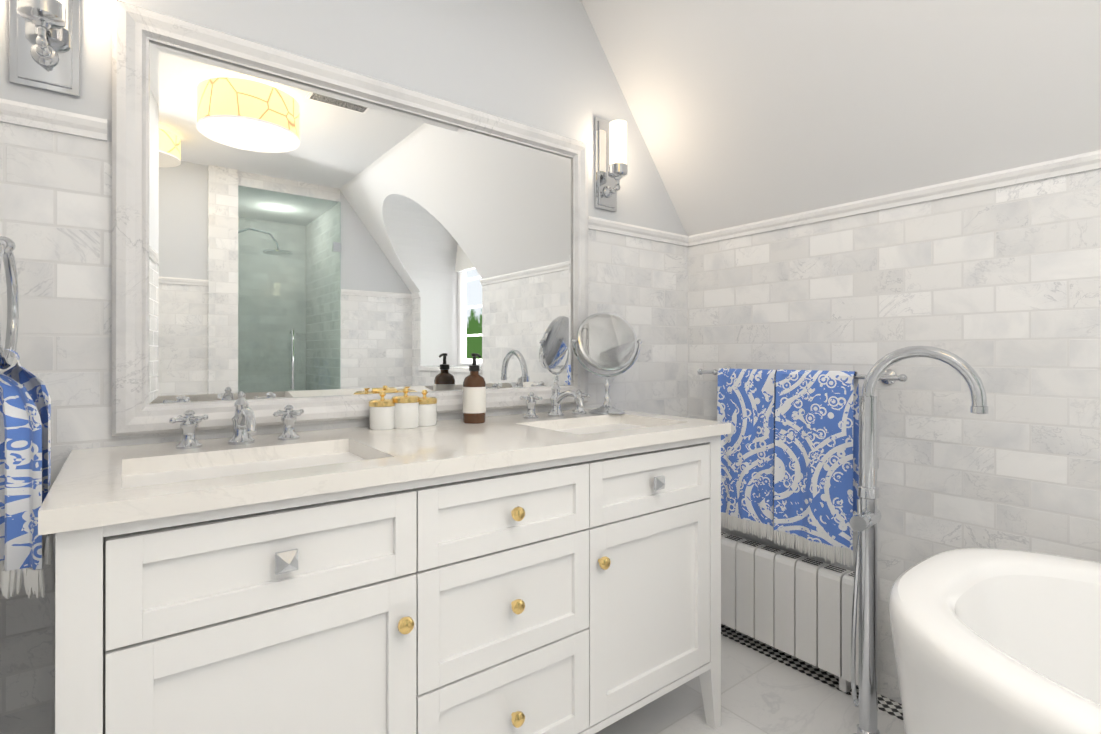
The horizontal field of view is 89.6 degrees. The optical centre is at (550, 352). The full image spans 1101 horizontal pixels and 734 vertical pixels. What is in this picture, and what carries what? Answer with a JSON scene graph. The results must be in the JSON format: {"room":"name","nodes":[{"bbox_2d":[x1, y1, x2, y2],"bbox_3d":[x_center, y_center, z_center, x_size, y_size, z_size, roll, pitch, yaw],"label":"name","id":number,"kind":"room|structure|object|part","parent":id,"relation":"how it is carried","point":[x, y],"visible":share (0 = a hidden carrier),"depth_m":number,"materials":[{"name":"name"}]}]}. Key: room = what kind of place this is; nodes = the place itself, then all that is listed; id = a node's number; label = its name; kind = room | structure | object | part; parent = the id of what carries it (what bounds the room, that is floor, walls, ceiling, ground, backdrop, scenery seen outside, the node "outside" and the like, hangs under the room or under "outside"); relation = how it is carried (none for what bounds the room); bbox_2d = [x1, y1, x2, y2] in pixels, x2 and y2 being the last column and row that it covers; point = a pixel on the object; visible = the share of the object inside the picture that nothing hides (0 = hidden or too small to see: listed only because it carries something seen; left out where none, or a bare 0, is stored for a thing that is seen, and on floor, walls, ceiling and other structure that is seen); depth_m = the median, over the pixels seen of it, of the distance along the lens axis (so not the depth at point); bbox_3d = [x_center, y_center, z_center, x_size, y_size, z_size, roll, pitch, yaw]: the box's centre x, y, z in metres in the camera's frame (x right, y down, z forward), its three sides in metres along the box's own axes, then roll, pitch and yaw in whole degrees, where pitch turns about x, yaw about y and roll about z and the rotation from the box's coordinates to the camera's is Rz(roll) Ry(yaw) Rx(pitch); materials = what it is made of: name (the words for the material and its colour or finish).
{"room":"bathroom","nodes":[
{"label":"bathroom","id":0,"kind":"room"},
{"bbox_2d":[0,0,687,733],"bbox_3d":[-0.264,-0.093,1.752,2.170,2.400,0.001,0,0,-37],"label":"wall","id":1,"kind":"structure","parent":0,"point":[542,64],"depth_m":1.46,"materials":[{"name":"tile"}]},
{"bbox_2d":[9,0,79,96],"bbox_3d":[-1.015,-0.714,1.109,0.108,0.340,0.107,0,0,-37],"label":"sconce","id":2,"kind":"object","parent":1,"relation":"attached to","point":[44,44],"visible":1,"depth_m":1.13,"materials":[{"name":"silver metal"}]},
{"bbox_2d":[112,0,587,435],"bbox_3d":[-0.409,-0.292,1.619,1.367,0.948,0.036,0,0,-37],"label":"mirror","id":3,"kind":"object","parent":1,"relation":"attached to","point":[316,241],"visible":0.94,"depth_m":1.46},
{"bbox_2d":[594,117,627,211],"bbox_3d":[0.239,-0.712,2.070,0.108,0.340,0.107,0,0,-37],"label":"sconce","id":4,"kind":"object","parent":1,"relation":"attached to","point":[607,179],"depth_m":2.08,"materials":[{"name":"silver metal"}]},
{"bbox_3d":[0.250,-0.757,2.056,0.064,0.185,0.064,0,0,-37],"label":"right sconce shade","id":5,"kind":"part","parent":4,"relation":"part of","materials":[{"name":"white glass"}]},
{"bbox_2d":[595,624,904,733],"bbox_3d":[0.997,1.104,0.102,2.170,0.002,4.150,0,0,-37],"label":"floor","id":6,"kind":"structure","parent":0,"point":[761,693],"depth_m":1.75,"materials":[{"name":"tile"}]},
{"bbox_2d":[38,412,730,733],"bbox_3d":[-0.238,0.673,1.403,1.510,0.868,0.578,0,0,-37],"label":"bathroom vanity","id":7,"kind":"object","parent":6,"relation":"on","point":[544,573],"depth_m":1.07,"materials":[{"name":"white wood"}]},
{"bbox_2d":[169,391,303,448],"bbox_3d":[-0.675,0.147,1.226,0.274,0.118,0.174,0,0,-37],"label":"faucet","id":8,"kind":"object","parent":7,"relation":"on","point":[244,422],"visible":1,"depth_m":1.25,"materials":[{"name":"silver metal"}]},
{"bbox_2d":[102,444,405,503],"bbox_3d":[-0.567,0.303,1.085,0.460,0.154,0.320,0,0,-37],"label":"sink","id":9,"kind":"object","parent":7,"relation":"in","point":[124,482],"depth_m":1.07,"materials":[{"name":"white ceramic"}]},
{"bbox_2d":[369,391,394,429],"bbox_3d":[-0.457,0.156,1.509,0.071,0.101,0.071,0,0,-37],"label":"jar","id":10,"kind":"object","parent":7,"relation":"on","point":[382,413],"visible":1,"depth_m":1.48,"materials":[{"name":"white ceramic"}]},
{"bbox_2d":[392,388,419,428],"bbox_3d":[-0.400,0.152,1.534,0.075,0.109,0.075,0,0,-37],"label":"jar","id":11,"kind":"object","parent":7,"relation":"on","point":[406,411],"visible":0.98,"depth_m":1.50,"materials":[{"name":"white ceramic"}]},
{"bbox_2d":[419,390,436,425],"bbox_3d":[-0.359,0.156,1.584,0.071,0.101,0.071,0,0,-37],"label":"jar","id":12,"kind":"object","parent":7,"relation":"on","point":[427,411],"visible":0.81,"depth_m":1.55,"materials":[{"name":"white ceramic"}]},
{"bbox_2d":[463,353,485,423],"bbox_3d":[-0.225,0.104,1.642,0.068,0.205,0.069,0,0,-37],"label":"soap bottle","id":13,"kind":"object","parent":7,"relation":"on","point":[474,397],"visible":1,"depth_m":1.62,"materials":[{"name":"brown glass"}]},
{"bbox_2d":[520,380,589,418],"bbox_3d":[0.048,0.148,1.779,0.274,0.118,0.174,0,0,-37],"label":"faucet","id":14,"kind":"object","parent":7,"relation":"on","point":[557,397],"visible":1,"depth_m":1.79,"materials":[{"name":"silver metal"}]},
{"bbox_2d":[510,416,693,443],"bbox_3d":[0.156,0.304,1.638,0.460,0.154,0.320,0,0,-37],"label":"sink","id":15,"kind":"object","parent":7,"relation":"in","point":[576,431],"depth_m":1.57,"materials":[{"name":"white ceramic"}]},
{"bbox_2d":[571,312,641,414],"bbox_3d":[0.195,0.033,1.908,0.232,0.348,0.125,0,0,-37],"label":"makeup mirror","id":16,"kind":"object","parent":7,"relation":"on","point":[606,341],"visible":1,"depth_m":1.90,"materials":[{"name":"silver metal"}]},
{"bbox_2d":[721,532,858,692],"bbox_3d":[0.812,0.915,2.041,0.100,0.386,0.697,0,0,-37],"label":"radiator","id":17,"kind":"object","parent":6,"relation":"on","point":[796,606],"visible":0.62,"depth_m":1.93,"materials":[{"name":"white metal"}]},
{"bbox_2d":[850,346,987,733],"bbox_3d":[0.950,0.544,1.468,0.159,1.125,0.319,0,0,-37],"label":"tub filler","id":18,"kind":"object","parent":6,"relation":"on","point":[865,519],"visible":1,"depth_m":1.54,"materials":[{"name":"silver metal"}]},
{"bbox_2d":[889,548,1100,733],"bbox_3d":[1.331,0.780,0.522,0.917,0.651,1.756,0,0,-37],"label":"bathtub","id":19,"kind":"object","parent":6,"relation":"on","point":[995,641],"visible":1,"depth_m":1.06,"materials":[{"name":"white ceramic"}]},
{"bbox_2d":[579,0,1100,235],"bbox_3d":[0.767,-0.594,0.685,2.510,1.400,2.950,0,0,-37],"label":"ceiling","id":20,"kind":"structure","parent":0,"point":[746,111],"depth_m":1.69,"materials":[{"name":"white paint"}]},
{"bbox_2d":[688,169,1100,703],"bbox_3d":[1.494,0.302,1.240,0.001,1.610,2.950,0,0,-37],"label":"wall","id":21,"kind":"structure","parent":0,"point":[998,290],"depth_m":1.65,"materials":[{"name":"tile"}]},
{"bbox_2d":[697,366,907,383],"bbox_3d":[0.863,0.078,1.985,0.094,0.048,0.765,0,0,-37],"label":"towel rail","id":22,"kind":"object","parent":21,"relation":"attached to","point":[888,376],"visible":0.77,"depth_m":1.76,"materials":[{"name":"silver metal"}]},
{"bbox_2d":[717,368,776,540],"bbox_3d":[0.737,0.370,2.083,0.067,0.616,0.240,0,0,-37],"label":"hanging towel","id":23,"kind":"object","parent":22,"relation":"hanging from","point":[746,403],"visible":0.9,"depth_m":2.06,"materials":[{"name":"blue fabric"}]},
{"bbox_2d":[774,369,858,566],"bbox_3d":[0.893,0.374,1.878,0.067,0.627,0.266,0,0,-37],"label":"hanging towel","id":24,"kind":"object","parent":22,"relation":"hanging from","point":[816,473],"visible":0.98,"depth_m":1.85,"materials":[{"name":"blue fabric"}]},
{"label":"wall","id":25,"kind":"structure","parent":0,"visible":0},
{"bbox_2d":[0,98,7,122],"bbox_3d":[-0.221,-0.485,-0.072,0.019,0.042,2.950,0,0,-37],"label":"trim","id":26,"kind":"structure","parent":25,"relation":"attached to","point":[3,102],"depth_m":1.10,"materials":[{"name":"stone"}]},
{"bbox_2d":[0,236,18,368],"bbox_3d":[-0.909,-0.087,0.880,0.086,0.228,0.209,0,0,-37],"label":"ring","id":27,"kind":"object","parent":25,"relation":"attached to","point":[7,246],"visible":0.98,"depth_m":0.95,"materials":[{"name":"silver metal"}]},
{"bbox_2d":[0,349,53,598],"bbox_3d":[-0.892,0.190,0.901,0.134,0.391,0.186,0,0,-37],"label":"hanging towel","id":28,"kind":"object","parent":27,"relation":"hanging from","point":[25,444],"visible":0.96,"depth_m":0.87,"materials":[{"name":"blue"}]},
{"bbox_2d":[588,216,687,246],"bbox_3d":[0.353,-0.481,2.214,0.549,0.042,0.019,0,0,-37],"label":"trim","id":29,"kind":"structure","parent":25,"relation":"attached to","point":[594,223],"depth_m":2.20,"materials":[{"name":"stone"}]},
{"bbox_2d":[688,150,1100,246],"bbox_3d":[1.130,-0.482,1.699,0.019,0.042,1.780,0,0,-37],"label":"trim","id":30,"kind":"structure","parent":25,"relation":"attached to","point":[1089,161],"depth_m":1.69,"materials":[{"name":"stone"}]}
]}

